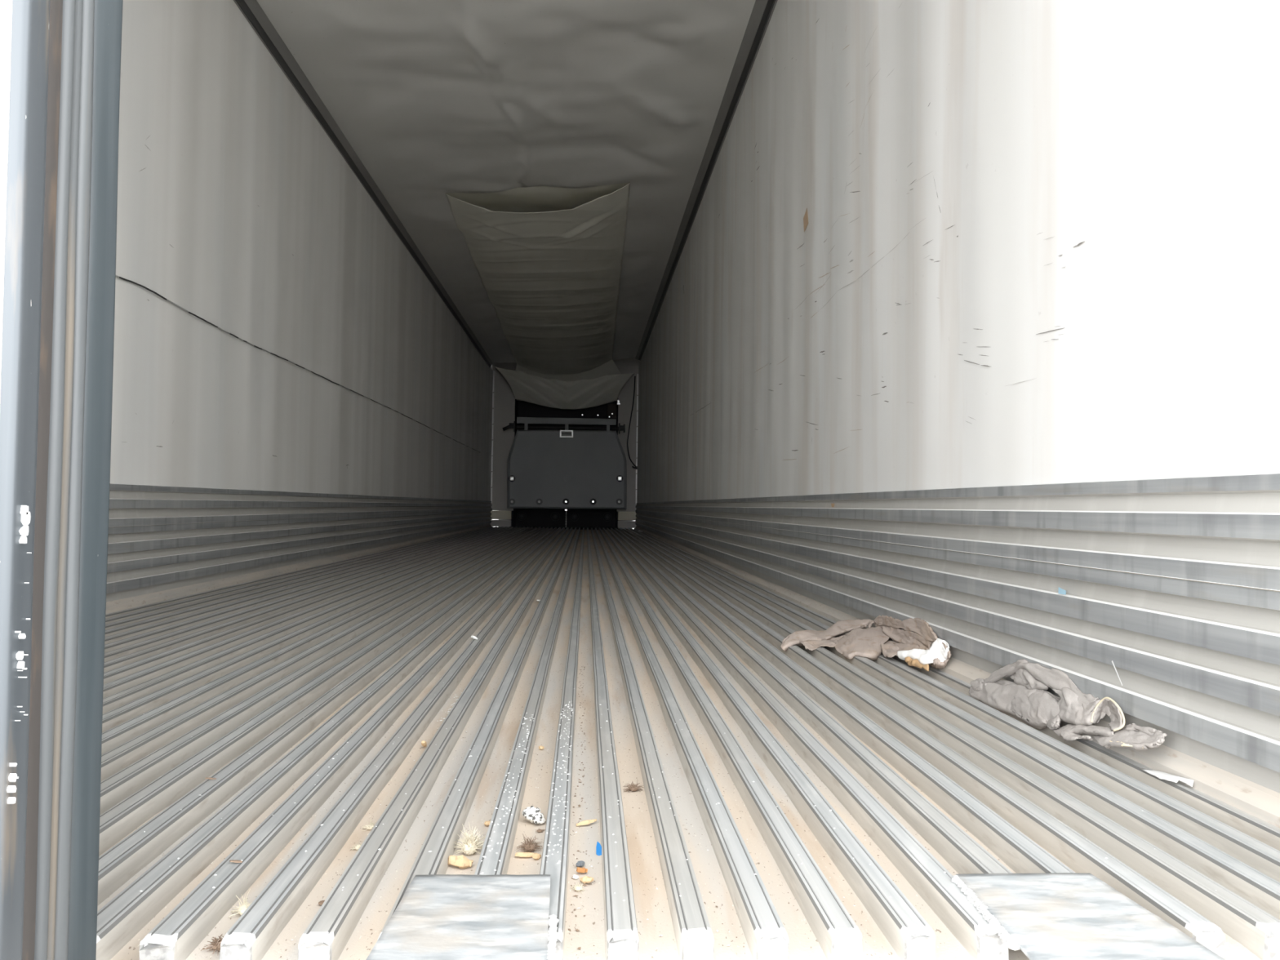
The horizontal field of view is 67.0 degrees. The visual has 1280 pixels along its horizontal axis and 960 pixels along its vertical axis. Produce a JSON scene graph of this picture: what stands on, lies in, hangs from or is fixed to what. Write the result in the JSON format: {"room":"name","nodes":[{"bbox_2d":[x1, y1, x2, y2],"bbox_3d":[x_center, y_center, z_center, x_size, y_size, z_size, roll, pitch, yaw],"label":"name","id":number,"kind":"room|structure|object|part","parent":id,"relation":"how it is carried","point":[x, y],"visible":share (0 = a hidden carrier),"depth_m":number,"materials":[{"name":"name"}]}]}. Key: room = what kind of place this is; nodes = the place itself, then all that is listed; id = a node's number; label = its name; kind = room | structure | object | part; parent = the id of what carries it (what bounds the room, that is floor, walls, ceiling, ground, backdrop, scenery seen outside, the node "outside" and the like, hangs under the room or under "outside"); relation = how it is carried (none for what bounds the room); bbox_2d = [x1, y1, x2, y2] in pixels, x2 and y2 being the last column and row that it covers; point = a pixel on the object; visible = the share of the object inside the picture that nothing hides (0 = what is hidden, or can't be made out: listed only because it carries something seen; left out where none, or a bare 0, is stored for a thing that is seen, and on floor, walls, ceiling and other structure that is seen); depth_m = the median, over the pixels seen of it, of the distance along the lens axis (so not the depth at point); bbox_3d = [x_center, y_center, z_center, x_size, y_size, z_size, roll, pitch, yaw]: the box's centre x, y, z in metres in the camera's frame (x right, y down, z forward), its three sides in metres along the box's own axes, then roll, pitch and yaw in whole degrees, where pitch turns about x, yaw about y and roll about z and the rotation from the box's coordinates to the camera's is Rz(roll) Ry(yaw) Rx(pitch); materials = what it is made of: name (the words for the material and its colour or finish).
{"room":"truck trailer interior","nodes":[
{"label":"truck trailer interior","id":0,"kind":"room"},
{"bbox_2d":[110,0,493,501],"bbox_3d":[-2.121,-0.758,8.678,0.077,3.290,16.280,1,-2,-3],"label":"wall","id":1,"kind":"structure","parent":0,"point":[237,207],"depth_m":4.71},
{"bbox_2d":[0,0,123,959],"bbox_3d":[-1.043,-0.978,0.738,1.238,2.950,0.135,1,-2,-3],"label":"door","id":2,"kind":"structure","parent":1,"relation":"in","point":[60,60],"depth_m":0.74,"materials":[{"name":"grey metal"}]},
{"bbox_3d":[-1.051,-0.978,0.730,1.222,2.950,0.117,1,-2,-3],"label":"door","id":3,"kind":"part","parent":2,"relation":"part of","materials":[{"name":"white metal"}]},
{"bbox_3d":[-0.433,-0.970,0.723,0.014,2.950,0.039,1,-2,-3],"label":"edge frame","id":4,"kind":"part","parent":2,"relation":"part of","materials":[{"name":"grey metal"}]},
{"bbox_2d":[115,275,479,452],"bbox_3d":[-2.067,-0.559,8.377,0.010,0.049,12.524,1,-2,-3],"label":"wire","id":5,"kind":"object","parent":1,"relation":"attached to","point":[117,276],"visible":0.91,"depth_m":4.50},
{"bbox_2d":[106,483,492,613],"bbox_3d":[-2.084,0.385,8.529,0.028,0.470,15.960,1,-2,-3],"label":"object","id":6,"kind":"structure","parent":1,"relation":"attached to","point":[165,543],"depth_m":4.50,"materials":[{"name":"metal"}]},
{"bbox_2d":[233,0,493,367],"bbox_3d":[-2.018,-2.108,8.258,0.060,0.118,15.360,1,-2,-3],"label":"trim","id":7,"kind":"structure","parent":1,"relation":"attached to","point":[251,10],"depth_m":5.99,"materials":[{"name":"black metal"}]},
{"bbox_2d":[490,370,494,519],"bbox_3d":[-2.518,-0.537,16.489,0.023,2.660,0.033,1,-2,-3],"label":"trim","id":8,"kind":"structure","parent":1,"relation":"attached to","point":[493,371],"depth_m":16.48,"materials":[{"name":"grey metal"}]},
{"bbox_2d":[256,0,755,362],"bbox_3d":[-0.828,-2.234,8.814,2.630,0.317,16.330,1,-2,-3],"label":"ceiling","id":9,"kind":"structure","parent":0,"point":[435,99],"depth_m":5.69,"materials":[{"name":"white fabric"}]},
{"bbox_2d":[445,182,635,408],"bbox_3d":[-1.245,-1.731,11.807,2.337,0.814,9.294,1,-2,0],"label":"air duct","id":10,"kind":"object","parent":9,"relation":"hanging from","point":[548,260],"visible":1,"depth_m":9.61,"materials":[{"name":"beige fabric"}]},
{"bbox_2d":[492,358,639,511],"bbox_3d":[-1.286,-0.799,16.641,2.530,2.675,0.120,1,-2,-3],"label":"wall","id":11,"kind":"structure","parent":0,"point":[504,397],"depth_m":16.55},
{"bbox_2d":[492,399,634,529],"bbox_3d":[-1.307,-0.528,16.943,2.690,3.300,0.740,1,-2,-3],"label":"trim","id":12,"kind":"structure","parent":11,"relation":"attached to","point":[535,517],"depth_m":17.15,"materials":[{"name":"black metal"}]},
{"bbox_2d":[516,400,617,431],"bbox_3d":[-1.270,-1.092,16.985,1.755,0.730,0.370,1,-2,-3],"label":"refrigeration unit","id":13,"kind":"object","parent":11,"relation":"attached to","point":[525,409],"visible":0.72,"depth_m":16.88,"materials":[{"name":"black metal"}]},
{"bbox_3d":[-0.485,-1.199,16.907,0.200,0.260,0.060,1,-2,-3],"label":"motor","id":14,"kind":"part","parent":13,"relation":"part of","materials":[{"name":"black metal"}]},
{"bbox_2d":[96,526,1279,959],"bbox_3d":[-0.859,0.664,8.601,2.530,0.124,16.100,1,-2,-3],"label":"floor","id":15,"kind":"structure","parent":0,"point":[868,732],"depth_m":1.40,"materials":[{"name":"grey metal"}]},
{"bbox_2d":[201,934,223,954],"bbox_3d":[-0.387,0.426,0.892,0.031,0.014,0.034,0,-2,13],"label":"grass tuft","id":16,"kind":"object","parent":15,"relation":"on","point":[215,945],"visible":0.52,"depth_m":0.89,"materials":[{"name":"plant"}]},
{"bbox_2d":[229,859,242,862],"bbox_3d":[-0.425,0.401,1.018,0.012,0.004,0.005,1,-2,-25],"label":"leaf","id":17,"kind":"object","parent":15,"relation":"on","point":[233,860],"visible":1,"depth_m":1.02,"materials":[{"name":"plant"}]},
{"bbox_2d":[227,888,251,917],"bbox_3d":[-0.396,0.423,0.966,0.032,0.023,0.030,0,-2,25],"label":"grass tuft","id":18,"kind":"object","parent":15,"relation":"on","point":[242,908],"visible":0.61,"depth_m":0.96,"materials":[{"name":"plant"}]},
{"bbox_2d":[318,900,324,905],"bbox_3d":[-0.324,0.435,0.994,0.013,0.002,0.017,1,-2,-3],"label":"tuft","id":19,"kind":"object","parent":15,"relation":"on","point":[321,902],"visible":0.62,"depth_m":0.99,"materials":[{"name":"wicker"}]},
{"bbox_2d":[349,841,361,850],"bbox_3d":[-0.335,0.435,1.153,0.019,0.012,0.021,1,-2,-3],"label":"tuft","id":20,"kind":"object","parent":15,"relation":"on","point":[356,846],"visible":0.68,"depth_m":1.15,"materials":[{"name":"beige"}]},
{"bbox_2d":[360,820,375,831],"bbox_3d":[-0.342,0.435,1.224,0.021,0.014,0.024,1,-2,-3],"label":"tuft","id":21,"kind":"object","parent":15,"relation":"on","point":[371,825],"visible":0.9,"depth_m":1.22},
{"bbox_2d":[421,740,426,746],"bbox_3d":[-0.365,0.446,1.633,0.009,0.013,0.016,1,-2,-3],"label":"chip","id":22,"kind":"object","parent":15,"relation":"on","point":[424,743],"visible":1,"depth_m":1.63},
{"bbox_2d":[448,854,473,868],"bbox_3d":[-0.204,0.433,1.097,0.029,0.014,0.014,1,-2,-3],"label":"chip","id":23,"kind":"object","parent":15,"relation":"on","point":[460,861],"visible":1,"depth_m":1.09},
{"bbox_2d":[365,874,559,959],"bbox_3d":[-0.152,0.400,0.877,0.158,0.009,0.210,1,-2,-3],"label":"floor plate","id":24,"kind":"object","parent":15,"relation":"on","point":[438,917],"visible":1,"depth_m":0.87,"materials":[{"name":"metal"}]},
{"bbox_2d":[453,822,485,854],"bbox_3d":[-0.202,0.425,1.146,0.037,0.036,0.041,1,-2,-3],"label":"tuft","id":25,"kind":"object","parent":15,"relation":"on","point":[469,845],"visible":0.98,"depth_m":1.14,"materials":[{"name":"beige plant"}]},
{"bbox_2d":[484,820,490,825],"bbox_3d":[-0.195,0.441,1.242,0.010,0.007,0.019,2,-2,-27],"label":"chip","id":26,"kind":"object","parent":15,"relation":"on","point":[486,823],"visible":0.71,"depth_m":1.24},
{"bbox_2d":[490,520,511,526],"bbox_3d":[-2.370,0.736,16.479,0.350,0.110,0.200,1,-2,-3],"label":"block","id":27,"kind":"object","parent":15,"relation":"on","point":[494,522],"visible":0.81,"depth_m":16.38,"materials":[{"name":"grey metal"}]},
{"bbox_2d":[490,510,511,519],"bbox_3d":[-2.368,0.597,16.483,0.350,0.147,0.200,1,-2,-3],"label":"block","id":28,"kind":"object","parent":27,"relation":"on","point":[495,514],"visible":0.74,"depth_m":16.39,"materials":[{"name":"grey metal"}]},
{"bbox_2d":[515,852,534,857],"bbox_3d":[-0.134,0.439,1.133,0.026,0.006,0.008,1,-2,-3],"label":"chip","id":29,"kind":"object","parent":15,"relation":"on","point":[517,854],"visible":1,"depth_m":1.13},
{"bbox_2d":[516,834,542,853],"bbox_3d":[-0.132,0.433,1.156,0.031,0.021,0.038,1,-2,-3],"label":"tuft","id":30,"kind":"object","parent":15,"relation":"on","point":[530,846],"visible":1,"depth_m":1.15,"materials":[{"name":"plant"}]},
{"bbox_2d":[521,805,545,824],"bbox_3d":[-0.138,0.435,1.256,0.035,0.020,0.021,0,-2,23],"label":"lump","id":31,"kind":"object","parent":15,"relation":"on","point":[531,814],"visible":1,"depth_m":1.25,"materials":[{"name":"white stone"}]},
{"bbox_2d":[532,853,541,859],"bbox_3d":[-0.120,0.439,1.127,0.008,0.007,0.010,-1,-2,41],"label":"chip","id":32,"kind":"object","parent":15,"relation":"on","point":[535,855],"visible":1,"depth_m":1.12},
{"bbox_2d":[535,828,545,832],"bbox_3d":[-0.126,0.443,1.224,0.014,0.003,0.014,1,-2,-3],"label":"tuft","id":33,"kind":"object","parent":15,"relation":"on","point":[539,830],"visible":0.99,"depth_m":1.22,"materials":[{"name":"plant"}]},
{"bbox_2d":[506,417,626,509],"bbox_3d":[-1.221,-0.278,16.276,2.017,1.535,0.097,1,-2,-3],"label":"bulkhead","id":34,"kind":"object","parent":15,"relation":"on","point":[566,468],"visible":1,"depth_m":16.25,"materials":[{"name":"grey plastic"}]},
{"bbox_2d":[502,421,625,433],"bbox_3d":[-1.281,-0.883,16.296,2.055,0.175,0.182,1,-2,-3],"label":"bar","id":35,"kind":"object","parent":34,"relation":"attached to","point":[512,425],"visible":1,"depth_m":16.32,"materials":[{"name":"black paint"}]},
{"bbox_3d":[-2.193,-0.886,16.217,0.235,0.138,0.103,1,-2,-14],"label":"handle","id":36,"kind":"part","parent":35,"relation":"part of","materials":[{"name":"black paint"}]},
{"bbox_3d":[-1.237,-0.993,16.298,1.673,0.105,0.040,1,-2,-3],"label":"rail","id":37,"kind":"part","parent":34,"relation":"part of","materials":[{"name":"grey plastic"}]},
{"bbox_3d":[-1.236,-0.777,16.257,0.224,0.122,0.010,1,-2,-3],"label":"label plate","id":38,"kind":"part","parent":34,"relation":"part of","materials":[{"name":"grey metal"}]},
{"bbox_2d":[202,615,941,957],"bbox_3d":[-0.209,0.477,2.482,1.108,0.001,3.199,1,-2,-3],"label":"crumb","id":39,"kind":"object","parent":15,"relation":"on","point":[576,930],"visible":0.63,"depth_m":1.32,"materials":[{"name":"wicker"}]},
{"bbox_2d":[573,875,578,879],"bbox_3d":[-0.071,0.439,1.069,0.007,0.005,0.007,1,-2,-3],"label":"crumb","id":40,"kind":"object","parent":15,"relation":"on","point":[575,877],"visible":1,"depth_m":1.07,"materials":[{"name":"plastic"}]},
{"bbox_2d":[569,881,586,893],"bbox_3d":[-0.066,0.436,1.037,0.015,0.009,0.021,1,-2,-22],"label":"tuft","id":41,"kind":"object","parent":15,"relation":"on","point":[576,887],"visible":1,"depth_m":1.04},
{"bbox_2d":[576,860,584,866],"bbox_3d":[-0.068,0.439,1.105,0.008,0.007,0.014,0,-2,27],"label":"pebble","id":42,"kind":"object","parent":15,"relation":"on","point":[580,864],"visible":1,"depth_m":1.10,"materials":[{"name":"grey stone"}]},
{"bbox_2d":[576,866,587,873],"bbox_3d":[-0.065,0.438,1.085,0.013,0.007,0.006,1,-2,-21],"label":"crumb","id":43,"kind":"object","parent":15,"relation":"on","point":[584,869],"visible":1,"depth_m":1.08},
{"bbox_2d":[579,875,593,884],"bbox_3d":[-0.058,0.437,1.058,0.018,0.008,0.010,0,-2,27],"label":"chip","id":44,"kind":"object","parent":15,"relation":"on","point":[585,879],"visible":1,"depth_m":1.05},
{"bbox_2d":[576,818,596,826],"bbox_3d":[-0.069,0.442,1.249,0.028,0.007,0.006,1,-2,-21],"label":"chip","id":45,"kind":"object","parent":15,"relation":"on","point":[588,821],"visible":1,"depth_m":1.25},
{"bbox_2d":[595,841,601,855],"bbox_3d":[-0.048,0.438,1.148,0.008,0.010,0.024,1,-2,-3],"label":"shard","id":46,"kind":"object","parent":15,"relation":"on","point":[598,848],"visible":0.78,"depth_m":1.15},
{"bbox_2d":[617,520,636,528],"bbox_3d":[-0.221,0.762,16.599,0.318,0.120,0.200,1,-2,-3],"label":"block","id":47,"kind":"object","parent":15,"relation":"on","point":[621,524],"visible":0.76,"depth_m":16.50,"materials":[{"name":"grey metal"}]},
{"bbox_2d":[617,511,636,520],"bbox_3d":[-0.220,0.618,16.603,0.318,0.149,0.200,1,-2,-3],"label":"block","id":48,"kind":"object","parent":47,"relation":"on","point":[629,516],"visible":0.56,"depth_m":16.50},
{"bbox_2d":[622,781,643,792],"bbox_3d":[-0.009,0.444,1.407,0.030,0.017,0.034,1,-2,-3],"label":"tuft","id":49,"kind":"object","parent":15,"relation":"on","point":[632,787],"visible":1,"depth_m":1.40,"materials":[{"name":"plant"}]},
{"bbox_2d":[138,575,1216,946],"bbox_3d":[-0.426,0.483,3.384,1.898,0.033,5.022,1,-2,-3],"label":"grain","id":50,"kind":"object","parent":15,"relation":"on","point":[437,575],"visible":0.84,"depth_m":1.28,"materials":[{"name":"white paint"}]},
{"bbox_2d":[780,614,951,671],"bbox_3d":[0.548,0.417,2.618,0.314,0.126,0.821,1,-2,-3],"label":"rag","id":51,"kind":"object","parent":15,"relation":"on","point":[917,649],"visible":0.99,"depth_m":2.56,"materials":[{"name":"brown fabric"}]},
{"bbox_2d":[968,658,1167,751],"bbox_3d":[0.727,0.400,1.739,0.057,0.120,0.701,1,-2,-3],"label":"rag","id":52,"kind":"object","parent":15,"relation":"on","point":[1026,699],"visible":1,"depth_m":1.70,"materials":[{"name":"grey fabric"}]},
{"bbox_2d":[951,872,1225,959],"bbox_3d":[0.403,0.408,0.903,0.173,0.009,0.203,1,-2,-3],"label":"floor plate","id":53,"kind":"object","parent":15,"relation":"on","point":[1049,916],"visible":1,"depth_m":0.89,"materials":[{"name":"metal"}]},
{"bbox_2d":[1139,768,1194,786],"bbox_3d":[0.754,0.423,1.386,0.020,0.010,0.106,1,-2,-10],"label":"plastic film","id":54,"kind":"object","parent":15,"relation":"on","point":[1162,775],"visible":1,"depth_m":1.38,"materials":[{"name":"white plastic"}]},
{"bbox_2d":[636,0,1279,502],"bbox_3d":[0.427,-0.720,8.820,0.078,3.290,16.280,1,-2,-3],"label":"wall","id":55,"kind":"structure","parent":0,"point":[1039,243],"depth_m":2.16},
{"bbox_2d":[626,376,637,467],"bbox_3d":[-0.136,-0.989,16.445,0.194,1.577,0.075,1,-2,-23],"label":"hanging cable","id":56,"kind":"object","parent":55,"relation":"hanging from","point":[634,376],"visible":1,"depth_m":16.43,"materials":[{"name":"rubber"}]},
{"bbox_2d":[635,373,638,510],"bbox_3d":[-0.054,-0.500,16.627,0.023,2.660,0.033,1,-2,-3],"label":"trim","id":57,"kind":"structure","parent":55,"relation":"attached to","point":[637,374],"depth_m":16.62,"materials":[{"name":"grey metal"}]},
{"bbox_2d":[635,0,777,360],"bbox_3d":[0.396,-2.218,8.396,0.095,0.078,15.360,1,-2,-3],"label":"trim","id":58,"kind":"structure","parent":55,"relation":"attached to","point":[762,11],"depth_m":6.29,"materials":[{"name":"black metal"}]},
{"bbox_2d":[803,208,808,231],"bbox_3d":[0.675,-1.059,3.934,0.001,0.085,0.091,1,-2,-3],"label":"stain","id":59,"kind":"object","parent":55,"relation":"attached to","point":[806,215],"visible":1,"depth_m":3.93,"materials":[{"name":"brown"}]},
{"bbox_2d":[635,473,1279,827],"bbox_3d":[0.374,0.422,8.666,0.028,0.470,15.960,1,-2,-3],"label":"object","id":60,"kind":"structure","parent":55,"relation":"attached to","point":[1159,598],"depth_m":1.66,"materials":[{"name":"metal"}]}
]}

